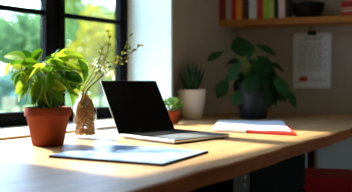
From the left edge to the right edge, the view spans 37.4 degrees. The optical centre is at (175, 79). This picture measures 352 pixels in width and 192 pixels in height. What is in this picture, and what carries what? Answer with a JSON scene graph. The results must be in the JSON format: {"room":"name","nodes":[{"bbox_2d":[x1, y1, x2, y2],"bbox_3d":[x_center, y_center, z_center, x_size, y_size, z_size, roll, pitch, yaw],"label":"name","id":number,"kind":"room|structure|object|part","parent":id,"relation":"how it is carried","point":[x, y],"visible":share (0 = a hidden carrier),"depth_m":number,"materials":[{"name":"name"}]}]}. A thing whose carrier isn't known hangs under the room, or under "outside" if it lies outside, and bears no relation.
{"room":"home office","nodes":[
{"label":"home office","id":0,"kind":"room"},
{"bbox_2d":[0,0,70,61],"bbox_3d":[-18.775,-8.997,65.738,12.432,20.739,15.336,0,0,41],"label":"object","id":1,"kind":"object","parent":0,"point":[1,1],"visible":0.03,"depth_m":64.61,"materials":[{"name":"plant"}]},
{"bbox_2d":[167,110,180,123],"bbox_3d":[-0.020,0.185,2.600,0.086,0.068,0.086,0,0,0],"label":"pot","id":2,"kind":"object","parent":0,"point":[174,114],"depth_m":2.57,"materials":[{"name":"ceramic"}]},
{"bbox_2d":[178,89,205,118],"bbox_3d":[0.091,0.137,2.950,0.158,0.166,0.158,0,0,0],"label":"pot","id":3,"kind":"object","parent":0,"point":[193,100],"depth_m":2.89,"materials":[{"name":"white ceramic"}]},
{"bbox_2d":[173,0,237,117],"bbox_3d":[-1.081,-0.330,1.695,0.385,2.600,5.500,0,0,37],"label":"wall","id":4,"kind":"structure","parent":0,"point":[197,32],"depth_m":3.26,"materials":[{"name":"beige paint"}]},
{"bbox_2d":[0,118,115,138],"bbox_3d":[-0.560,0.214,2.296,0.346,0.008,1.403,0,0,37],"label":"windowsill","id":5,"kind":"structure","parent":4,"relation":"attached to","point":[16,131],"depth_m":2.25,"materials":[{"name":"paint"}]},
{"bbox_2d":[0,0,127,127],"bbox_3d":[-0.719,-0.515,2.416,0.075,1.450,1.407,0,0,37],"label":"window","id":6,"kind":"structure","parent":4,"relation":"in","point":[52,13],"depth_m":2.56,"materials":[{"name":"black paint"}]},
{"bbox_3d":[-0.862,-0.506,2.200,0.045,1.377,0.820,0,0,37],"label":"sash","id":7,"kind":"part","parent":6,"relation":"part of","materials":[{"name":"black paint"}]},
{"bbox_3d":[-0.447,-0.506,2.752,0.045,1.377,0.473,0,0,37],"label":"sash","id":8,"kind":"part","parent":6,"relation":"part of","materials":[{"name":"black paint"}]},
{"bbox_2d":[128,0,172,109],"bbox_3d":[-0.176,-0.330,2.897,0.385,2.600,0.015,0,0,37],"label":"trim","id":9,"kind":"structure","parent":4,"relation":"attached to","point":[150,22],"depth_m":2.85,"materials":[{"name":"white paint"}]},
{"bbox_2d":[238,0,351,113],"bbox_3d":[1.599,-0.330,3.303,3.000,2.600,0.200,0,0,18],"label":"wall","id":10,"kind":"structure","parent":0,"point":[337,99],"depth_m":3.42,"materials":[{"name":"beige paint"}]},
{"bbox_2d":[219,15,351,28],"bbox_3d":[1.025,-0.369,3.255,1.495,0.039,0.239,0,0,18],"label":"wall shelf","id":11,"kind":"object","parent":10,"relation":"attached to","point":[346,20],"visible":1,"depth_m":3.28,"materials":[{"name":"brown wood"}]},
{"bbox_2d":[219,0,225,19],"bbox_3d":[0.327,-0.507,3.458,0.044,0.234,0.170,0,0,18],"label":"book","id":12,"kind":"object","parent":11,"relation":"on","point":[222,3],"visible":0.61,"depth_m":3.38,"materials":[{"name":"red paper"}]},
{"bbox_2d":[226,0,231,19],"bbox_3d":[0.367,-0.494,3.449,0.033,0.209,0.170,0,0,18],"label":"book","id":13,"kind":"object","parent":11,"relation":"on","point":[228,2],"visible":0.61,"depth_m":3.37,"materials":[{"name":"beige paper"}]},
{"bbox_2d":[232,0,235,19],"bbox_3d":[0.400,-0.499,3.443,0.029,0.219,0.170,0,0,18],"label":"book","id":14,"kind":"object","parent":11,"relation":"on","point":[233,1],"visible":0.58,"depth_m":3.36,"materials":[{"name":"red paper"}]},
{"bbox_2d":[236,0,241,18],"bbox_3d":[0.431,-0.497,3.424,0.036,0.214,0.170,0,0,18],"label":"book","id":15,"kind":"object","parent":11,"relation":"on","point":[238,2],"visible":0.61,"depth_m":3.34,"materials":[{"name":"orange paper"}]},
{"bbox_2d":[242,0,245,18],"bbox_3d":[0.461,-0.502,3.419,0.018,0.224,0.170,0,0,18],"label":"book","id":16,"kind":"object","parent":11,"relation":"on","point":[243,1],"visible":0.58,"depth_m":3.34,"materials":[{"name":"brown paper"}]},
{"bbox_2d":[246,0,248,18],"bbox_3d":[0.484,-0.489,3.416,0.022,0.199,0.170,0,0,18],"label":"book","id":17,"kind":"object","parent":11,"relation":"on","point":[247,1],"visible":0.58,"depth_m":3.33,"materials":[{"name":"black paper"}]},
{"bbox_2d":[249,0,256,18],"bbox_3d":[0.516,-0.509,3.397,0.046,0.239,0.170,0,0,18],"label":"book","id":18,"kind":"object","parent":11,"relation":"on","point":[252,3],"visible":0.63,"depth_m":3.31,"materials":[{"name":"white paper"}]},
{"bbox_2d":[257,0,262,18],"bbox_3d":[0.558,-0.499,3.387,0.034,0.219,0.170,0,0,18],"label":"book","id":19,"kind":"object","parent":11,"relation":"on","point":[259,2],"visible":0.61,"depth_m":3.31,"materials":[{"name":"red paper"}]},
{"bbox_2d":[263,0,268,17],"bbox_3d":[0.595,-0.504,3.379,0.036,0.229,0.170,0,0,18],"label":"book","id":20,"kind":"object","parent":11,"relation":"on","point":[265,2],"visible":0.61,"depth_m":3.30,"materials":[{"name":"green paper"}]},
{"bbox_2d":[269,0,273,17],"bbox_3d":[0.627,-0.494,3.361,0.030,0.209,0.170,0,0,18],"label":"book","id":21,"kind":"object","parent":11,"relation":"on","point":[271,2],"visible":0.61,"depth_m":3.28,"materials":[{"name":"green paper"}]},
{"bbox_2d":[274,0,277,17],"bbox_3d":[0.656,-0.507,3.356,0.024,0.234,0.170,0,0,18],"label":"book","id":22,"kind":"object","parent":11,"relation":"on","point":[275,1],"visible":0.52,"depth_m":3.27,"materials":[{"name":"black paper"}]},
{"bbox_2d":[278,0,284,17],"bbox_3d":[0.690,-0.502,3.349,0.040,0.224,0.170,0,0,18],"label":"book","id":23,"kind":"object","parent":11,"relation":"on","point":[281,3],"visible":0.64,"depth_m":3.27,"materials":[{"name":"white paper"}]},
{"bbox_2d":[285,0,290,17],"bbox_3d":[0.718,-0.497,3.331,0.021,0.214,0.170,0,0,18],"label":"book","id":24,"kind":"object","parent":11,"relation":"on","point":[287,2],"visible":0.75,"depth_m":3.25,"materials":[{"name":"black paper"}]},
{"bbox_2d":[292,1,324,16],"bbox_3d":[0.841,-0.437,3.300,0.203,0.094,0.203,0,0,0],"label":"bowl","id":25,"kind":"object","parent":11,"relation":"on","point":[310,8],"visible":0.84,"depth_m":3.22,"materials":[{"name":"black ceramic"}]},
{"bbox_2d":[341,9,351,15],"bbox_3d":[1.116,-0.408,3.193,0.200,0.036,0.151,0,0,18],"label":"book","id":26,"kind":"object","parent":11,"relation":"on","point":[349,11],"visible":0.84,"depth_m":3.14,"materials":[{"name":"red paper"}]},
{"bbox_2d":[341,1,351,9],"bbox_3d":[1.119,-0.452,3.192,0.200,0.050,0.151,0,0,18],"label":"book","id":27,"kind":"object","parent":26,"relation":"on","point":[345,5],"visible":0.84,"depth_m":3.14,"materials":[{"name":"red paper"}]},
{"bbox_2d":[307,27,316,34],"bbox_3d":[0.892,-0.322,3.413,0.060,0.056,0.010,0,0,18],"label":"clip","id":28,"kind":"object","parent":10,"relation":"attached to","point":[310,32],"visible":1,"depth_m":3.41,"materials":[{"name":"black metal"}]},
{"bbox_2d":[293,32,331,88],"bbox_3d":[0.893,-0.128,3.415,0.250,0.369,0.016,0,0,18],"label":"note","id":29,"kind":"object","parent":28,"relation":"hanging from","point":[312,54],"visible":1,"depth_m":3.42,"materials":[{"name":"paper"}]},
{"bbox_2d":[305,137,351,169],"bbox_3d":[1.619,0.575,3.188,2.490,0.610,0.006,0,0,18],"label":"wall","id":30,"kind":"structure","parent":10,"relation":"attached to","point":[338,155],"depth_m":3.37,"materials":[{"name":"paint"}]},
{"bbox_3d":[0.066,1.030,0.503,6.611,0.120,7.411,0,0,0],"label":"floor","id":31,"kind":"structure","parent":0,"visible":0},
{"bbox_2d":[0,112,351,191],"bbox_3d":[0.059,0.595,2.173,1.042,0.750,3.296,0,0,34],"label":"desk","id":32,"kind":"object","parent":31,"relation":"on","point":[24,166],"visible":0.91,"depth_m":1.54,"materials":[{"name":"brown wood"}]},
{"bbox_2d":[4,49,88,146],"bbox_3d":[-0.440,0.055,1.763,0.293,0.329,0.193,0,0,0],"label":"potted plant","id":33,"kind":"object","parent":32,"relation":"on","point":[47,122],"visible":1,"depth_m":1.72,"materials":[{"name":"green plant"}]},
{"bbox_3d":[-0.433,0.155,1.760,0.156,0.128,0.156,0,0,0],"label":"pot","id":34,"kind":"part","parent":33,"relation":"part of","materials":[{"name":"ceramic"}]},
{"bbox_2d":[49,144,207,166],"bbox_3d":[-0.131,0.215,1.518,0.374,0.008,0.283,0,0,25],"label":"magazine","id":35,"kind":"object","parent":32,"relation":"on","point":[124,154],"visible":1,"depth_m":1.48,"materials":[{"name":"white paper"}]},
{"bbox_2d":[100,81,229,143],"bbox_3d":[-0.048,0.111,2.019,0.414,0.216,0.302,0,0,44],"label":"laptop","id":36,"kind":"object","parent":32,"relation":"on","point":[138,110],"visible":1,"depth_m":2.08,"materials":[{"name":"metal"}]},
{"bbox_3d":[-0.153,0.107,2.122,0.121,0.208,0.302,0,0,44],"label":"lid","id":37,"kind":"part","parent":36,"relation":"part of","materials":[{"name":"metal"}]},
{"bbox_2d":[164,97,182,123],"bbox_3d":[-0.022,0.151,2.600,0.112,0.137,0.112,0,0,28],"label":"potted herb","id":38,"kind":"object","parent":32,"relation":"on","point":[174,114],"visible":0.88,"depth_m":2.57,"materials":[{"name":"plant"}]},
{"bbox_2d":[178,61,205,118],"bbox_3d":[0.091,0.056,2.952,0.158,0.327,0.161,0,0,0],"label":"aloe","id":39,"kind":"object","parent":32,"relation":"on","point":[192,98],"visible":0.99,"depth_m":2.90,"materials":[{"name":"ceramic"}]},
{"bbox_2d":[212,120,245,132],"bbox_3d":[0.254,0.213,2.417,0.144,0.012,0.537,0,0,8],"label":"paper stack","id":40,"kind":"object","parent":32,"relation":"on","point":[221,125],"visible":0.8,"depth_m":2.31,"materials":[{"name":"white paper"}]},
{"bbox_3d":[0.209,0.617,1.792,0.040,0.707,0.115,0,0,37],"label":"leg","id":41,"kind":"part","parent":32,"relation":"part of","materials":[{"name":"black metal"}]},
{"bbox_2d":[206,37,296,118],"bbox_3d":[0.435,-0.014,2.980,0.523,0.467,0.241,0,0,0],"label":"potted houseplant","id":42,"kind":"object","parent":32,"relation":"on","point":[260,87],"visible":1,"depth_m":2.94,"materials":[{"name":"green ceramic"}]},
{"bbox_3d":[0.441,0.117,2.980,0.175,0.205,0.175,0,0,0],"label":"pot","id":43,"kind":"part","parent":42,"relation":"part of","materials":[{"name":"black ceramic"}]},
{"bbox_2d":[247,122,295,135],"bbox_3d":[0.415,0.214,2.342,0.192,0.010,0.576,0,0,8],"label":"folder","id":44,"kind":"object","parent":32,"relation":"on","point":[292,133],"visible":0.44,"depth_m":2.12,"materials":[{"name":"red plastic"}]},
{"bbox_2d":[237,120,291,131],"bbox_3d":[0.390,0.205,2.369,0.219,0.004,0.569,0,0,8],"label":"paper sheet","id":45,"kind":"object","parent":44,"relation":"on","point":[242,124],"visible":1,"depth_m":2.33,"materials":[{"name":"white paper"}]},
{"bbox_3d":[0.786,0.617,2.997,0.045,0.707,0.045,0,0,37],"label":"leg","id":46,"kind":"part","parent":32,"relation":"part of","materials":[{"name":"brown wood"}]},
{"bbox_2d":[189,153,304,191],"bbox_3d":[0.224,0.625,2.428,0.579,0.690,0.560,0,0,37],"label":"base cabinet","id":47,"kind":"object","parent":31,"relation":"on","point":[287,175],"visible":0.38,"depth_m":2.23,"materials":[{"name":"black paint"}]},
{"bbox_3d":[0.448,0.398,2.260,0.330,0.205,0.431,0,0,0],"label":"drawer","id":48,"kind":"part","parent":47,"relation":"part of","materials":[{"name":"black paint"}]},
{"bbox_2d":[303,168,351,191],"bbox_3d":[0.755,0.730,2.745,0.400,0.480,0.360,0,0,12],"label":"stool","id":49,"kind":"object","parent":31,"relation":"on","point":[316,179],"visible":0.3,"depth_m":2.58,"materials":[{"name":"red leather"}]},
{"bbox_3d":[-0.345,0.133,1.972,0.092,0.174,0.092,0,0,0],"label":"bottle vase","id":50,"kind":"object","parent":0,"visible":0},
{"bbox_2d":[74,94,95,135],"bbox_3d":[-0.346,0.133,1.972,0.084,0.156,0.084,0,0,0],"label":"vase","id":51,"kind":"object","parent":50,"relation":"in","point":[88,121],"visible":0.98,"depth_m":1.95,"materials":[{"name":"glass"}]},
{"bbox_2d":[82,43,107,111],"bbox_3d":[-0.305,-0.013,1.997,0.050,0.264,0.106,0,0,40],"label":"sprig","id":52,"kind":"object","parent":50,"relation":"in","point":[106,44],"visible":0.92,"depth_m":2.00,"materials":[{"name":"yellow plant"}]},
{"bbox_2d":[83,30,110,107],"bbox_3d":[-0.293,-0.035,1.972,0.113,0.308,0.047,0,0,22],"label":"sprig","id":53,"kind":"object","parent":50,"relation":"in","point":[108,34],"visible":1,"depth_m":1.97,"materials":[{"name":"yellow plant"}]},
{"bbox_2d":[85,60,123,94],"bbox_3d":[-0.275,0.019,1.995,0.151,0.201,0.041,0,0,-14],"label":"sprig","id":54,"kind":"object","parent":50,"relation":"in","point":[112,62],"visible":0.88,"depth_m":1.99,"materials":[{"name":"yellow plant"}]},
{"bbox_2d":[84,33,132,103],"bbox_3d":[-0.258,-0.031,2.001,0.182,0.302,0.064,0,0,0],"label":"sprig","id":55,"kind":"object","parent":50,"relation":"in","point":[130,35],"visible":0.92,"depth_m":2.00,"materials":[{"name":"green plant"}]},
{"bbox_2d":[86,44,143,93],"bbox_3d":[-0.232,-0.008,1.957,0.230,0.255,0.051,0,0,6],"label":"sprig","id":56,"kind":"object","parent":50,"relation":"in","point":[138,45],"visible":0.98,"depth_m":1.95,"materials":[{"name":"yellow plant"}]},
{"label":"outside","id":57,"kind":"structure","parent":0,"visible":0},
{"bbox_2d":[0,89,107,112],"bbox_3d":[-12.943,1.420,61.224,191.411,0.100,213.400,0,0,0],"label":"lawn","id":58,"kind":"structure","parent":57,"point":[96,101],"depth_m":29.08,"materials":[{"name":"green plant"}]},
{"bbox_2d":[0,72,30,111],"bbox_3d":[-4.598,0.557,15.095,2.562,1.640,2.260,0,0,0],"label":"shrub","id":59,"kind":"object","parent":58,"relation":"on","point":[8,97],"visible":0.37,"depth_m":14.51,"materials":[{"name":"green plant"}]},
{"bbox_2d":[0,8,39,111],"bbox_3d":[-6.954,-0.833,22.020,4.147,4.412,3.703,0,0,-42],"label":"tree","id":60,"kind":"object","parent":58,"relation":"on","point":[15,35],"visible":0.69,"depth_m":21.30,"materials":[{"name":"green plant"}]},
{"bbox_2d":[2,8,97,105],"bbox_3d":[-8.355,-1.452,29.648,8.212,5.758,5.259,0,0,0],"label":"tree","id":61,"kind":"object","parent":58,"relation":"on","point":[69,33],"visible":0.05,"depth_m":29.74,"materials":[{"name":"green plant"}]},
{"bbox_2d":[65,4,114,106],"bbox_3d":[-3.020,-0.792,19.880,2.949,4.331,2.920,0,0,0],"label":"tree","id":62,"kind":"object","parent":58,"relation":"on","point":[95,35],"visible":0.52,"depth_m":19.79,"materials":[{"name":"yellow plant"}]},
{"bbox_2d":[65,0,114,40],"bbox_3d":[-6.636,-3.715,37.263,5.603,10.174,5.595,0,0,0],"label":"tree","id":63,"kind":"object","parent":58,"relation":"on","point":[73,3],"visible":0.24,"depth_m":36.37,"materials":[{"name":"green plant"}]},
{"bbox_2d":[65,0,114,78],"bbox_3d":[-5.595,-3.440,46.667,9.471,9.626,11.131,0,0,25],"label":"tree","id":64,"kind":"object","parent":58,"relation":"on","point":[89,0],"visible":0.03,"depth_m":46.20,"materials":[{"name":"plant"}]},
{"bbox_2d":[75,55,114,99],"bbox_3d":[-4.472,-0.028,25.115,4.396,2.814,4.300,0,0,29],"label":"shrub","id":65,"kind":"object","parent":58,"relation":"on","point":[112,77],"visible":0.04,"depth_m":24.58,"materials":[{"name":"green plant"}]}
]}

